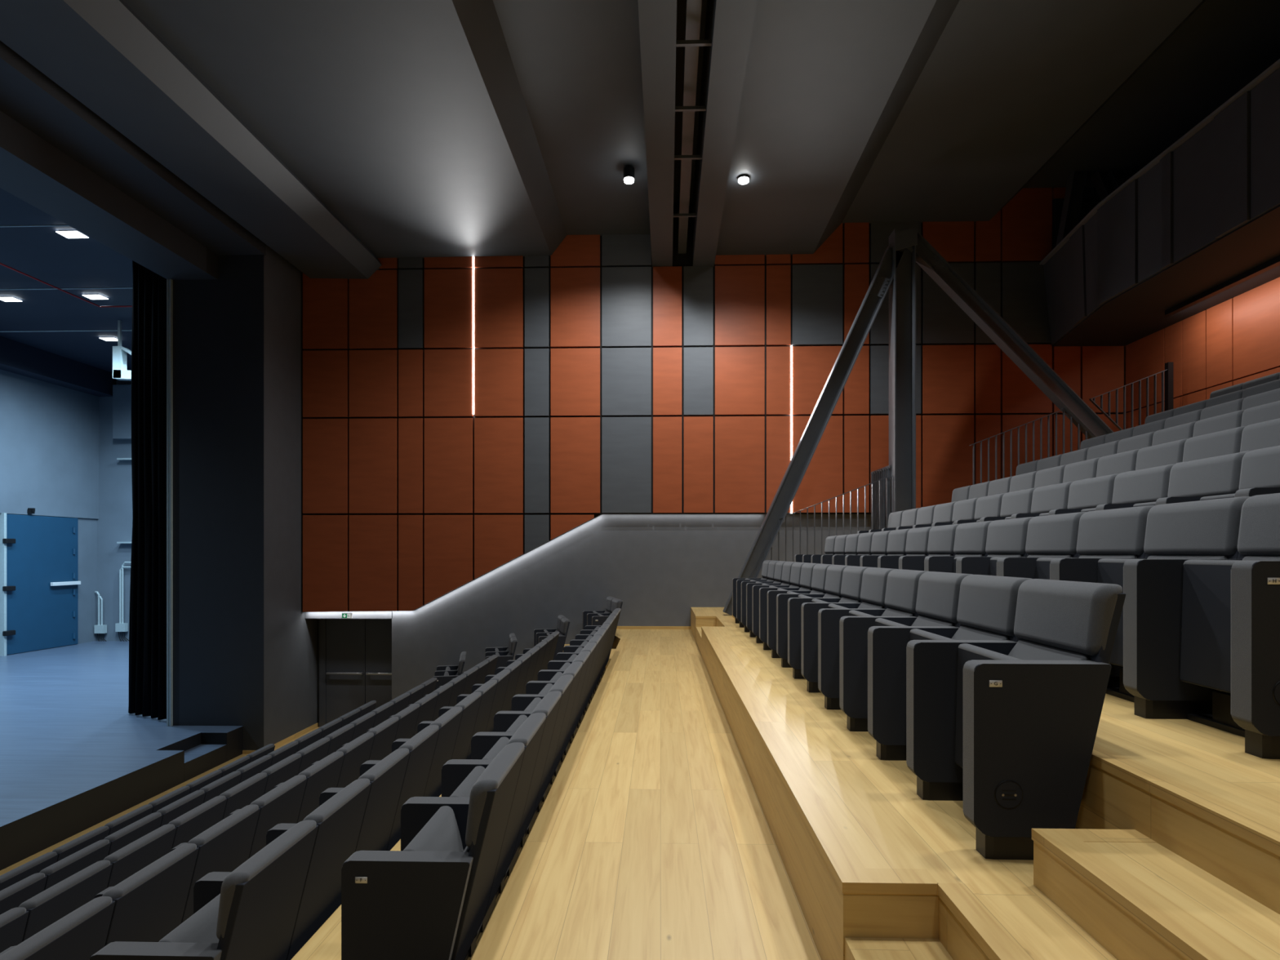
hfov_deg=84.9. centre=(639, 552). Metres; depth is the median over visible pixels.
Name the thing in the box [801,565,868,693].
chair
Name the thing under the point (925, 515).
chair
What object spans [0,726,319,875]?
floor
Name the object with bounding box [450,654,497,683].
chair
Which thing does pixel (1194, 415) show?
chair
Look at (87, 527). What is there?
wall
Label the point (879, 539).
chair
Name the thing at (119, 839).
chair
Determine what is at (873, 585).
chair
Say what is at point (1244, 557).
seat cushion
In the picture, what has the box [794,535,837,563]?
chair
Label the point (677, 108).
bar
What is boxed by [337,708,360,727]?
chair
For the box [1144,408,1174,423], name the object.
chair
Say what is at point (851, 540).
chair
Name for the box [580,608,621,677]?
chair
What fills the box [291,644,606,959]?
floor
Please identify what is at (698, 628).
floor
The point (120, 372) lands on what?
bracket
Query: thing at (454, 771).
chair
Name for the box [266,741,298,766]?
chair
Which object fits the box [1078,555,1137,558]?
seat cushion
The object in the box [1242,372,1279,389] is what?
chair
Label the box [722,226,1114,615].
steel frame
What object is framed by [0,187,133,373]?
ceiling
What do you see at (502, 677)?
chair
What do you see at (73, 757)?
floor
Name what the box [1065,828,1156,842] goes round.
trim
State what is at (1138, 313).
soffit
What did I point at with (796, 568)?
chair
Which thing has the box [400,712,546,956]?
chair
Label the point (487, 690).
chair
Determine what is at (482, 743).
chair
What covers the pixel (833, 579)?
chair
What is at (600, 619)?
chair
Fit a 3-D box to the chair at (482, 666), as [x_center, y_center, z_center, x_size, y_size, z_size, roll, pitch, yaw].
[-2.346,1.930,9.347,0.525,0.905,0.592,0,0,2]
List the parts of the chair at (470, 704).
armrest, panel, backrest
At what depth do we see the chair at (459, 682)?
8.21 m
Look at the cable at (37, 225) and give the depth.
12.27 m
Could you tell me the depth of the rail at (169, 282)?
11.83 m
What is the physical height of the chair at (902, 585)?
0.905 m
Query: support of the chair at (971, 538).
on the floor at (1214, 761)
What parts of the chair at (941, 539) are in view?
armrest, backrest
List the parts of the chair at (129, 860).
backrest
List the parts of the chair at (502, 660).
armrest, backrest, panel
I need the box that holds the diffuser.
[99,337,117,341]
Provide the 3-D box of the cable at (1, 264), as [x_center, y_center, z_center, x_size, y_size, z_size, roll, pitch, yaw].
[-11.733,-5.580,14.463,1.222,0.035,2.844,0,0,2]
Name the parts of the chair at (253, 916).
armrest, seat, backrest, panel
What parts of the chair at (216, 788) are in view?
backrest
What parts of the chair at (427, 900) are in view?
letter plate, armrest, seat, rail, panel, backrest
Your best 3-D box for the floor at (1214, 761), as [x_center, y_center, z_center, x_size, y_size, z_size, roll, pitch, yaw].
[2.037,0.853,4.942,0.902,0.360,16.000,0,0,2]
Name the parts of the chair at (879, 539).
armrest, backrest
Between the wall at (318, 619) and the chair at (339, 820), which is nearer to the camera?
the chair at (339, 820)
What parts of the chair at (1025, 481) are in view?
backrest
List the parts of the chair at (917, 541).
armrest, backrest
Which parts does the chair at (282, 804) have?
armrest, panel, backrest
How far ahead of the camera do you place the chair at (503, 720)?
4.75 m
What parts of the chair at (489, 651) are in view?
armrest, armrest, backrest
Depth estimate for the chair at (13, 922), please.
3.53 m
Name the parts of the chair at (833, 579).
seat, armrest, backrest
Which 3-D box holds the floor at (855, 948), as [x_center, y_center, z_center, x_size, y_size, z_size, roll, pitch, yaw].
[0.700,1.300,-0.433,0.296,0.240,5.175,0,0,2]
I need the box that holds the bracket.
[112,320,131,380]
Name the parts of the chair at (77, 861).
backrest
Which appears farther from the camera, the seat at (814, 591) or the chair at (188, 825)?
the seat at (814, 591)
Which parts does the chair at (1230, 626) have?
seat, rail, panel, armrest, backrest, letter plate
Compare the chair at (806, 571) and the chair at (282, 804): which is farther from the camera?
the chair at (806, 571)
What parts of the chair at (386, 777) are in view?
armrest, panel, backrest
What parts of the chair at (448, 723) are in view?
armrest, panel, backrest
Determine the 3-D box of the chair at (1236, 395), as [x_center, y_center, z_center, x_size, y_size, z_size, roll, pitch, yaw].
[6.902,-1.472,8.485,0.525,0.905,0.592,0,0,2]
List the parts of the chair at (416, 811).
armrest, seat, rail, panel, backrest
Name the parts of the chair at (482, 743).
armrest, seat, panel, backrest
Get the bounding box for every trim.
[471,639,628,959]
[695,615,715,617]
[701,626,875,893]
[866,868,937,894]
[937,883,1039,959]
[1031,828,1256,959]
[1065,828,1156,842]
[1089,742,1279,856]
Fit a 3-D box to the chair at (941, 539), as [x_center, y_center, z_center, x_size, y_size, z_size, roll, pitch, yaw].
[2.361,0.220,5.867,0.525,0.905,0.592,0,0,2]
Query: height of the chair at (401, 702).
0.905 m
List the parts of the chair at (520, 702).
armrest, seat, panel, backrest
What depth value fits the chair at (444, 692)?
7.65 m
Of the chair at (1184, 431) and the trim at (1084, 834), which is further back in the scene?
the chair at (1184, 431)
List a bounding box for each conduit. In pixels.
[93,591,106,641]
[115,561,130,641]
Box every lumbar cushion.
[463,846,470,851]
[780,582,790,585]
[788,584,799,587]
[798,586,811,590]
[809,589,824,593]
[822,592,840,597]
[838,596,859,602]
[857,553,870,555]
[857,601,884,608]
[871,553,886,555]
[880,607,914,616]
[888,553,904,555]
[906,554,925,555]
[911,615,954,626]
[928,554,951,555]
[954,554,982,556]
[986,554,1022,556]
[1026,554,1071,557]
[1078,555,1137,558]
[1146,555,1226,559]
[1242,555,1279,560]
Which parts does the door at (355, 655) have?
frame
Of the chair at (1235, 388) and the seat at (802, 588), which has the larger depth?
the chair at (1235, 388)
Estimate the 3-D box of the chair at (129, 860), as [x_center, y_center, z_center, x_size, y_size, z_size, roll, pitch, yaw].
[-3.384,2.268,4.425,0.525,0.905,0.592,0,0,2]
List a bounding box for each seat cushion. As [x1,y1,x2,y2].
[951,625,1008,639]
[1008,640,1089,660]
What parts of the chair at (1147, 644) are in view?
seat, rail, armrest, panel, backrest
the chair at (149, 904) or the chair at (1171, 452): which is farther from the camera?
the chair at (1171, 452)
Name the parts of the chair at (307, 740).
backrest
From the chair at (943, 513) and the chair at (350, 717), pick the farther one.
the chair at (350, 717)
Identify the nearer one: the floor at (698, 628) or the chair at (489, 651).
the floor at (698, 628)
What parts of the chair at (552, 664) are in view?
armrest, seat, panel, backrest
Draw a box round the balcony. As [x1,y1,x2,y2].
[1040,58,1279,345]
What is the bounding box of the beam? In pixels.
[0,336,115,396]
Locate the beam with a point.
(15, 357)
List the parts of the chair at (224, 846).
armrest, panel, backrest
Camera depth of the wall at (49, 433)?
21.30 m
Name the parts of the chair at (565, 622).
armrest, backrest, panel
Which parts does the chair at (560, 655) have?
armrest, seat, panel, backrest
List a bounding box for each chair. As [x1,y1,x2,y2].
[0,843,199,955]
[0,851,57,890]
[0,872,47,915]
[0,896,115,959]
[0,906,28,952]
[18,860,112,942]
[39,839,111,890]
[52,826,110,862]
[88,819,318,959]
[93,804,260,923]
[102,823,176,888]
[103,812,162,855]
[104,804,153,835]
[148,786,190,813]
[156,790,205,826]
[168,795,226,848]
[169,774,306,858]
[185,769,222,794]
[193,778,371,959]
[199,770,241,803]
[217,755,250,777]
[219,772,267,819]
[227,751,344,823]
[235,755,272,783]
[246,743,275,763]
[261,753,302,794]
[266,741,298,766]
[266,747,409,852]
[273,732,374,788]
[293,728,322,751]
[295,737,330,774]
[310,716,399,766]
[317,718,342,739]
[319,724,439,850]
[324,724,355,755]
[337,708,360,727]
[341,703,420,746]
[341,742,524,959]
[349,711,375,740]
[357,700,377,717]
[360,706,462,796]
[366,692,438,736]
[371,702,394,728]
[388,682,453,720]
[389,693,410,715]
[391,692,481,759]
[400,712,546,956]
[405,684,424,706]
[407,674,466,706]
[417,680,497,759]
[420,677,437,697]
[423,666,478,697]
[432,655,465,689]
[434,651,466,675]
[438,660,488,688]
[438,669,510,732]
[441,690,561,893]
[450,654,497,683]
[456,660,521,711]
[471,653,531,711]
[471,674,573,847]
[484,633,515,659]
[484,646,539,693]
[485,636,517,675]
[493,661,582,812]
[496,640,546,680]
[506,635,553,670]
[511,650,590,784]
[515,631,559,669]
[525,642,596,761]
[533,614,564,646]
[537,635,601,743]
[538,617,569,660]
[547,628,605,728]
[555,623,609,715]
[563,618,613,703]
[569,614,616,693]
[575,611,618,684]
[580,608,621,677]
[582,596,615,629]
[591,598,622,648]
[732,560,773,627]
[741,560,778,631]
[746,560,785,637]
[751,561,796,643]
[759,562,808,650]
[767,563,820,657]
[776,564,831,667]
[787,564,848,679]
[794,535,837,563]
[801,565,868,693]
[811,534,848,564]
[817,567,894,709]
[821,533,861,564]
[831,532,874,565]
[839,568,927,731]
[844,530,891,566]
[857,510,904,533]
[859,528,911,567]
[867,571,972,760]
[877,526,933,568]
[881,507,919,531]
[895,505,936,529]
[898,524,959,570]
[906,574,1031,800]
[912,501,956,528]
[921,484,971,507]
[924,520,992,573]
[931,497,977,526]
[951,493,1004,524]
[953,516,1033,575]
[954,480,991,502]
[955,578,1125,859]
[973,476,1012,498]
[976,488,1035,522]
[989,511,1085,578]
[996,471,1037,494]
[1004,481,1072,519]
[1015,459,1039,475]
[1020,464,1066,490]
[1035,505,1155,687]
[1036,453,1062,471]
[1039,473,1119,515]
[1048,457,1100,485]
[1059,447,1089,466]
[1080,434,1106,449]
[1080,464,1173,511]
[1085,448,1139,479]
[1086,440,1119,460]
[1097,496,1250,719]
[1104,426,1134,443]
[1116,431,1155,453]
[1128,438,1187,471]
[1132,418,1166,436]
[1133,452,1246,506]
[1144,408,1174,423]
[1151,421,1196,445]
[1164,408,1202,428]
[1173,400,1207,416]
[1176,426,1245,463]
[1180,493,1279,759]
[1192,409,1244,436]
[1200,398,1244,420]
[1200,445,1279,500]
[1205,389,1244,408]
[1209,382,1244,398]
[1240,400,1279,426]
[1240,417,1279,452]
[1241,378,1279,398]
[1241,388,1279,409]
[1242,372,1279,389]
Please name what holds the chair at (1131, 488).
on the floor
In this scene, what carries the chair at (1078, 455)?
on the floor
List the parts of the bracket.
bracket arm, bracket arm, bracket arm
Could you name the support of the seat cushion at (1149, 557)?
on the chair at (1147, 644)
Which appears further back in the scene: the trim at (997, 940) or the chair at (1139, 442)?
the chair at (1139, 442)
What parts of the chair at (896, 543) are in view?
armrest, backrest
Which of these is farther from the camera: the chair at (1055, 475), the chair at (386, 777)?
the chair at (1055, 475)
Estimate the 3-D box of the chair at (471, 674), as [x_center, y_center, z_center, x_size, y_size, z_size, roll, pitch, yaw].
[-2.363,1.930,8.797,0.525,0.905,0.592,0,0,2]
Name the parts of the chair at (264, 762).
backrest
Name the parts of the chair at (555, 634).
armrest, armrest, panel, backrest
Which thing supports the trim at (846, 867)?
attached to the platform
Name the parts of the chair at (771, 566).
armrest, backrest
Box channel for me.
[1164,255,1279,315]
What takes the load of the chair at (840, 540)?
on the floor at (1214, 761)
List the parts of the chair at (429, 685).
backrest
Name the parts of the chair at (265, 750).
backrest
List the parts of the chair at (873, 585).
seat, armrest, backrest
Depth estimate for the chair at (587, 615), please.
12.50 m
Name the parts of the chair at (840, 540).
armrest, backrest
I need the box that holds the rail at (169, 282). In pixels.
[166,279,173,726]
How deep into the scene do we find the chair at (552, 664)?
6.96 m
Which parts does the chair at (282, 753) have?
backrest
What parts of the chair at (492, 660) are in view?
panel, backrest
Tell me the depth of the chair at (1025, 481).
7.97 m
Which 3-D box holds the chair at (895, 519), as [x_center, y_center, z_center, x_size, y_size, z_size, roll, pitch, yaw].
[3.367,-0.118,9.710,0.525,0.905,0.634,0,0,2]
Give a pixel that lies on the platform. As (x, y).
(875, 803)
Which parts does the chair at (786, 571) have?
armrest, backrest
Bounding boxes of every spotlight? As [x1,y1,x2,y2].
[623,165,634,184]
[737,174,749,184]
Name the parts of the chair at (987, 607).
seat, armrest, panel, backrest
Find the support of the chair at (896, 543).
on the floor at (1214, 761)
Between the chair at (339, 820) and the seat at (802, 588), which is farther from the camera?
the seat at (802, 588)
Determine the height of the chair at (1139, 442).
0.905 m
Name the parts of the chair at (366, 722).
backrest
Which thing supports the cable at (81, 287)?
attached to the beam
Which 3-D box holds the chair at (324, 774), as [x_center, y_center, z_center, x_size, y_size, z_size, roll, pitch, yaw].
[-2.476,1.930,4.949,0.525,0.905,0.592,0,0,2]
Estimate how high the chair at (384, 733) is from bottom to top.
0.905 m
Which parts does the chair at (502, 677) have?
armrest, panel, backrest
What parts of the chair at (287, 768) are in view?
backrest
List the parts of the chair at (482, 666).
backrest, panel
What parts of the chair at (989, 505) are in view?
armrest, backrest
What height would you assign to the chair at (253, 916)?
0.905 m
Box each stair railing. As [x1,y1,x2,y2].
[750,475,890,577]
[871,465,890,529]
[968,408,1087,484]
[1088,362,1173,430]
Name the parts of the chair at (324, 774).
panel, backrest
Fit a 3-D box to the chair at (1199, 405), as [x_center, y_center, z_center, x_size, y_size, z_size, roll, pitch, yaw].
[6.918,-1.472,9.034,0.525,0.905,0.592,0,0,2]
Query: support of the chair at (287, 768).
on the floor
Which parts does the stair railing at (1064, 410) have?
rail, rail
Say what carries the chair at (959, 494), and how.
on the floor
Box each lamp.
[0,296,21,302]
[55,230,88,238]
[82,293,108,299]
[99,336,117,341]
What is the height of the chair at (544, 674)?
0.905 m
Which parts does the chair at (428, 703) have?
backrest, panel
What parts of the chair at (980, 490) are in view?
backrest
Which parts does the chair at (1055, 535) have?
seat, armrest, panel, backrest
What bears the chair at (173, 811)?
on the floor
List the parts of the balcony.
panel, panel, panel, panel, panel, panel, panel, panel, panel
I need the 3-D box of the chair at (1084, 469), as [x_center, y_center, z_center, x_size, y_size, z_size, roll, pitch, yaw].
[4.177,-0.457,6.914,0.525,0.905,0.592,0,0,2]
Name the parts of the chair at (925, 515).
armrest, backrest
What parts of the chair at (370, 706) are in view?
backrest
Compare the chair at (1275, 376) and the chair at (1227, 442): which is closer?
the chair at (1227, 442)
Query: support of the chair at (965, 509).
on the floor
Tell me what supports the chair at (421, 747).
on the floor
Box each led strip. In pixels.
[472,256,474,414]
[791,345,792,513]
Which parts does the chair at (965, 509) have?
armrest, backrest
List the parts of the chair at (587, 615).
armrest, armrest, backrest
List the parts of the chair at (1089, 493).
seat, armrest, backrest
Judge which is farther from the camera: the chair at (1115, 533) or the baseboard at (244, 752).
the baseboard at (244, 752)
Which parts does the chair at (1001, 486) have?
backrest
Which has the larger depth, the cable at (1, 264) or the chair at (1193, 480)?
the cable at (1, 264)
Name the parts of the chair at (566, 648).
armrest, seat, panel, backrest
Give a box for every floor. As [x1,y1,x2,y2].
[0,640,243,871]
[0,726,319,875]
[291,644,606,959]
[510,629,821,959]
[605,648,615,668]
[696,626,701,653]
[844,937,953,959]
[1033,840,1279,959]
[1075,693,1279,914]
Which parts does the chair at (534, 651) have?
armrest, panel, backrest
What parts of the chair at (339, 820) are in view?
armrest, panel, backrest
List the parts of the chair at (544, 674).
armrest, seat, panel, backrest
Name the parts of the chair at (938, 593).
seat, armrest, panel, backrest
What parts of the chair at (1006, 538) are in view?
seat, armrest, backrest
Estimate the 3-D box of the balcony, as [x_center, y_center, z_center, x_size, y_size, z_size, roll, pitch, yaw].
[6.813,-4.486,4.733,0.551,1.492,15.863,0,0,3]
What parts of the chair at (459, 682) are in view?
backrest, panel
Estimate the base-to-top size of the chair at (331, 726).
0.905 m
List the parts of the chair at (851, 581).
seat, armrest, backrest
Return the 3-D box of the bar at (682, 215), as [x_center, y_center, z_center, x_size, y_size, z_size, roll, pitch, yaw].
[0.717,-5.382,11.170,0.396,0.040,0.040,0,0,2]
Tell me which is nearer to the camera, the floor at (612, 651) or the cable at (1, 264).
the floor at (612, 651)
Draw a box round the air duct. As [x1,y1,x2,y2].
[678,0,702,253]
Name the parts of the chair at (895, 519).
armrest, armrest, backrest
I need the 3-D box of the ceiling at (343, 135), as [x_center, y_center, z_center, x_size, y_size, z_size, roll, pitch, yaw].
[1.234,-6.432,5.066,15.837,2.697,16.200,0,0,2]
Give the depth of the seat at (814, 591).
6.43 m
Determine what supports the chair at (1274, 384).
on the floor
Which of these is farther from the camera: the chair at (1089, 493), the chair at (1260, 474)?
the chair at (1089, 493)
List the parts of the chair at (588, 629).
armrest, armrest, panel, backrest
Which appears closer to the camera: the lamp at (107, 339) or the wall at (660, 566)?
the wall at (660, 566)
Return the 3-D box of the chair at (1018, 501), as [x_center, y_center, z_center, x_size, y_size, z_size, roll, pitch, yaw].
[3.269,-0.118,6.391,0.525,0.905,0.592,0,0,2]
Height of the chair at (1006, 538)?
0.905 m
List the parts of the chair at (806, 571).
armrest, backrest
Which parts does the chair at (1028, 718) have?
seat, letter plate, armrest, backrest, panel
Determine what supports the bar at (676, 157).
attached to the ceiling at (343, 135)
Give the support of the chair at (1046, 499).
on the floor
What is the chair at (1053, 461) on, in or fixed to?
on the floor
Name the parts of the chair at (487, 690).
armrest, panel, backrest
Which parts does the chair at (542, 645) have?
armrest, panel, backrest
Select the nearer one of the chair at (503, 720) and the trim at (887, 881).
the trim at (887, 881)
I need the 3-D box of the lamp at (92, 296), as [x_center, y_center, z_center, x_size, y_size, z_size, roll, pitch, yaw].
[-12.561,-5.909,16.152,0.400,0.042,0.260,0,0,2]
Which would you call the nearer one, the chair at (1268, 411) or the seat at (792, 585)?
the chair at (1268, 411)
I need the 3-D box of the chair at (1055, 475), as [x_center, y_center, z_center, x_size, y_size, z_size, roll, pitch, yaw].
[4.193,-0.457,7.464,0.525,0.905,0.592,0,0,2]
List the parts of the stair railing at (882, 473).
rail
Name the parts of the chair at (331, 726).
backrest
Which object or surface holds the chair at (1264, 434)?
on the floor
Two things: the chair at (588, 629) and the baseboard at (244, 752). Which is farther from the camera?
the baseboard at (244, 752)
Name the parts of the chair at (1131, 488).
seat, armrest, backrest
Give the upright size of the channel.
0.070 m
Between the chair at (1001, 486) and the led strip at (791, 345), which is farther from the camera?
the led strip at (791, 345)
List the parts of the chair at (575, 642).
armrest, panel, backrest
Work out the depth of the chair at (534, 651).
8.15 m
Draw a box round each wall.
[0,368,98,519]
[6,513,97,643]
[97,379,132,640]
[112,384,131,439]
[302,186,1126,612]
[305,514,871,699]
[318,618,319,726]
[1125,276,1279,429]
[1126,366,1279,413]
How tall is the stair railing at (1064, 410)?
1.937 m
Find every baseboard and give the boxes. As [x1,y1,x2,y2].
[242,750,255,754]
[274,722,318,748]
[616,626,690,629]
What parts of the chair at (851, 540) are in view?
armrest, backrest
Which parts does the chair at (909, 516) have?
armrest, backrest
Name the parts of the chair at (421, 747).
armrest, panel, backrest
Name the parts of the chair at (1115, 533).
seat, armrest, panel, backrest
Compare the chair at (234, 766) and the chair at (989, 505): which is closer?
the chair at (989, 505)
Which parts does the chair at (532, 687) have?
armrest, seat, panel, backrest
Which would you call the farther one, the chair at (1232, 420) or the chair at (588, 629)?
the chair at (588, 629)
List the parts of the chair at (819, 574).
armrest, backrest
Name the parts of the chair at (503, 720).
armrest, seat, panel, backrest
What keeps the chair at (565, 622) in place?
on the floor
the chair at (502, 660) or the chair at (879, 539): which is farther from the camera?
the chair at (502, 660)
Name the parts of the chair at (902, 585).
seat, armrest, backrest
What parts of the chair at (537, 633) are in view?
armrest, armrest, backrest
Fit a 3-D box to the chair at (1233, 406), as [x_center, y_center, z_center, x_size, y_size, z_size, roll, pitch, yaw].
[5.978,-1.134,7.412,0.525,0.905,0.592,0,0,2]
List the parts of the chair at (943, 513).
armrest, backrest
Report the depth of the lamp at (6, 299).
16.27 m
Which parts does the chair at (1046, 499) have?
armrest, backrest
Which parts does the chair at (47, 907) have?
backrest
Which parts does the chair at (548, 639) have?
armrest, panel, backrest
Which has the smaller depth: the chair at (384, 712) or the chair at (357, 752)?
the chair at (357, 752)
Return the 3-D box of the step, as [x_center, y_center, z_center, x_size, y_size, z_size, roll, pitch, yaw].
[-6.947,3.325,10.884,0.427,0.410,1.012,0,0,2]
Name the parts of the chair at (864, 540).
armrest, backrest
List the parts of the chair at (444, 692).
panel, backrest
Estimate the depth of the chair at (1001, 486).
8.52 m
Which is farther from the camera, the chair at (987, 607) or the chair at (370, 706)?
the chair at (370, 706)
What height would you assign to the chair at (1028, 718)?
0.905 m
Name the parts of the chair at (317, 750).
backrest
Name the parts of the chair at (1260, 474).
seat, armrest, backrest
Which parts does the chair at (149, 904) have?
armrest, backrest, panel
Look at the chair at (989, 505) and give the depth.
6.86 m
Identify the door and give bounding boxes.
[0,512,80,656]
[319,618,391,727]
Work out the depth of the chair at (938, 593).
3.40 m
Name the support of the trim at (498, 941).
attached to the floor at (664, 847)
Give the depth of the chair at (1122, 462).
6.32 m
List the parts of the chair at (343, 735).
backrest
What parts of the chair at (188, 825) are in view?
backrest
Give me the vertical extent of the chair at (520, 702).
0.905 m
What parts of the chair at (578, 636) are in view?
armrest, panel, backrest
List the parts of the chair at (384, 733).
backrest, panel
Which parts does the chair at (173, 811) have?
backrest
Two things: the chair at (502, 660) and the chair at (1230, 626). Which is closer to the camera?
the chair at (1230, 626)
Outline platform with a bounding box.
[690,607,1117,959]
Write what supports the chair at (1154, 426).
on the floor
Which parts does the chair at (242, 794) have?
backrest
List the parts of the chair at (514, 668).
armrest, panel, backrest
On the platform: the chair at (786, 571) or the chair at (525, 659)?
the chair at (786, 571)
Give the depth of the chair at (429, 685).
9.92 m
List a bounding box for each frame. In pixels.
[0,40,318,750]
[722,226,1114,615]
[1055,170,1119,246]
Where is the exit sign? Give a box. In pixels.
[342,613,352,618]
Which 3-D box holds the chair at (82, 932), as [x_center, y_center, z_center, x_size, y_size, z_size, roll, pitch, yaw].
[-2.541,1.930,2.748,0.525,0.905,0.596,0,0,2]
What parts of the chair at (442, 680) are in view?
armrest, backrest, panel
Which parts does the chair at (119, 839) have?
backrest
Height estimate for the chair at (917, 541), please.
0.905 m
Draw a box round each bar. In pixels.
[116,457,131,460]
[116,542,131,543]
[673,213,697,217]
[674,155,702,159]
[675,39,711,46]
[675,106,706,111]
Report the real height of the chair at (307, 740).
0.905 m
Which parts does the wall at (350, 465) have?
orange panel, orange panel, orange panel, orange panel, orange panel, orange panel, orange panel, orange panel, orange panel, orange panel, orange panel, orange panel, grey panel, grey panel, orange panel, orange panel, orange panel, orange panel, orange panel, orange panel, orange panel, orange panel, orange panel, orange panel, grey panel, grey panel, grey panel, grey panel, grey panel, orange panel, orange panel, orange panel, orange panel, orange panel, grey panel, grey panel, grey panel, grey panel, orange panel, orange panel, orange panel, orange panel, grey panel, grey panel, orange panel, orange panel, orange panel, orange panel, orange panel, orange panel, orange panel, orange panel, orange panel, grey panel, orange panel, orange panel, orange panel, orange panel, orange panel, orange panel, orange panel, grey panel, grey panel, grey panel, orange panel, orange panel, orange panel, grey panel, orange panel, orange panel, orange panel, grey panel, grey panel, orange panel, orange panel, orange panel, orange panel, orange panel, orange panel, grey panel, orange panel, orange panel, orange panel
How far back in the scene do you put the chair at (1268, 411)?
5.85 m
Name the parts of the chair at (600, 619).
armrest, backrest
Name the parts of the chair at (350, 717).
backrest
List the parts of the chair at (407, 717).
backrest, panel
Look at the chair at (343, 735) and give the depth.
7.15 m
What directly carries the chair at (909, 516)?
on the floor
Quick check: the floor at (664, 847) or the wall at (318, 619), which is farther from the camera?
the wall at (318, 619)
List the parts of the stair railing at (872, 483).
rail, rail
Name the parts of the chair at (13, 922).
backrest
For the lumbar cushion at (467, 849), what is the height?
0.380 m
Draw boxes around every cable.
[0,224,69,226]
[0,262,132,307]
[0,287,132,289]
[0,329,131,332]
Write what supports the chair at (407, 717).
on the floor
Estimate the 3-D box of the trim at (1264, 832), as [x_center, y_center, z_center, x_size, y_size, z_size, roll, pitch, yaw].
[1.628,0.688,4.854,0.099,0.033,15.800,0,0,2]
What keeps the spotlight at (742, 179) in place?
attached to the ceiling at (343, 135)
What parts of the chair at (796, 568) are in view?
armrest, backrest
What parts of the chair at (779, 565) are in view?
armrest, backrest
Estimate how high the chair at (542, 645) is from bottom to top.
0.905 m
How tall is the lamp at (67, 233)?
0.042 m
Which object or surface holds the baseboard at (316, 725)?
attached to the frame at (218, 324)
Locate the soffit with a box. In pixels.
[1052,204,1279,346]
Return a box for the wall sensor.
[26,507,35,513]
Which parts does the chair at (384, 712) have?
backrest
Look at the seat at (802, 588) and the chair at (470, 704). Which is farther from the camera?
the seat at (802, 588)
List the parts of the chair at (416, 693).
backrest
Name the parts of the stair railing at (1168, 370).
rail, rail, post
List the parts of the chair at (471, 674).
backrest, panel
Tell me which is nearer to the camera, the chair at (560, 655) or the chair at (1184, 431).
the chair at (1184, 431)
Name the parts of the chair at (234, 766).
backrest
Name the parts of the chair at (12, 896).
backrest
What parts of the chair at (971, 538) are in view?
armrest, backrest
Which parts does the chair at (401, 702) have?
backrest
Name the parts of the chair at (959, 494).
backrest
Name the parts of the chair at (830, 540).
armrest, armrest, backrest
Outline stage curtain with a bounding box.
[128,260,166,719]
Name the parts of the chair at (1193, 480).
seat, armrest, backrest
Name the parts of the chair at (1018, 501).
armrest, backrest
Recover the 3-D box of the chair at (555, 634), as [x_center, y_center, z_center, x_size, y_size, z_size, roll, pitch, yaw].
[-1.438,1.591,9.892,0.525,0.905,0.634,0,0,2]
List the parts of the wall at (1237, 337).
orange panel, orange panel, orange panel, orange panel, orange panel, orange panel, orange panel, orange panel, orange panel, orange panel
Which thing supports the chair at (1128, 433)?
on the floor
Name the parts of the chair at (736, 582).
armrest, armrest, backrest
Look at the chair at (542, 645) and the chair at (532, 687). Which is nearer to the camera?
the chair at (532, 687)
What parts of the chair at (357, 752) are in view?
backrest, panel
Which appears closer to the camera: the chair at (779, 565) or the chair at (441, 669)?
the chair at (779, 565)
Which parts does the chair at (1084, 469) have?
backrest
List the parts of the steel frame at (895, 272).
splice plate, gusset plate, splice plate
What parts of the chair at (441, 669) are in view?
armrest, armrest, backrest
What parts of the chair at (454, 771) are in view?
armrest, seat, panel, backrest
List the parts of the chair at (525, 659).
armrest, panel, backrest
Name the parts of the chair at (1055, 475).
backrest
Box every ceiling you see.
[0,0,1279,279]
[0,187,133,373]
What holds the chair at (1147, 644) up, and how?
on the floor at (1214, 761)

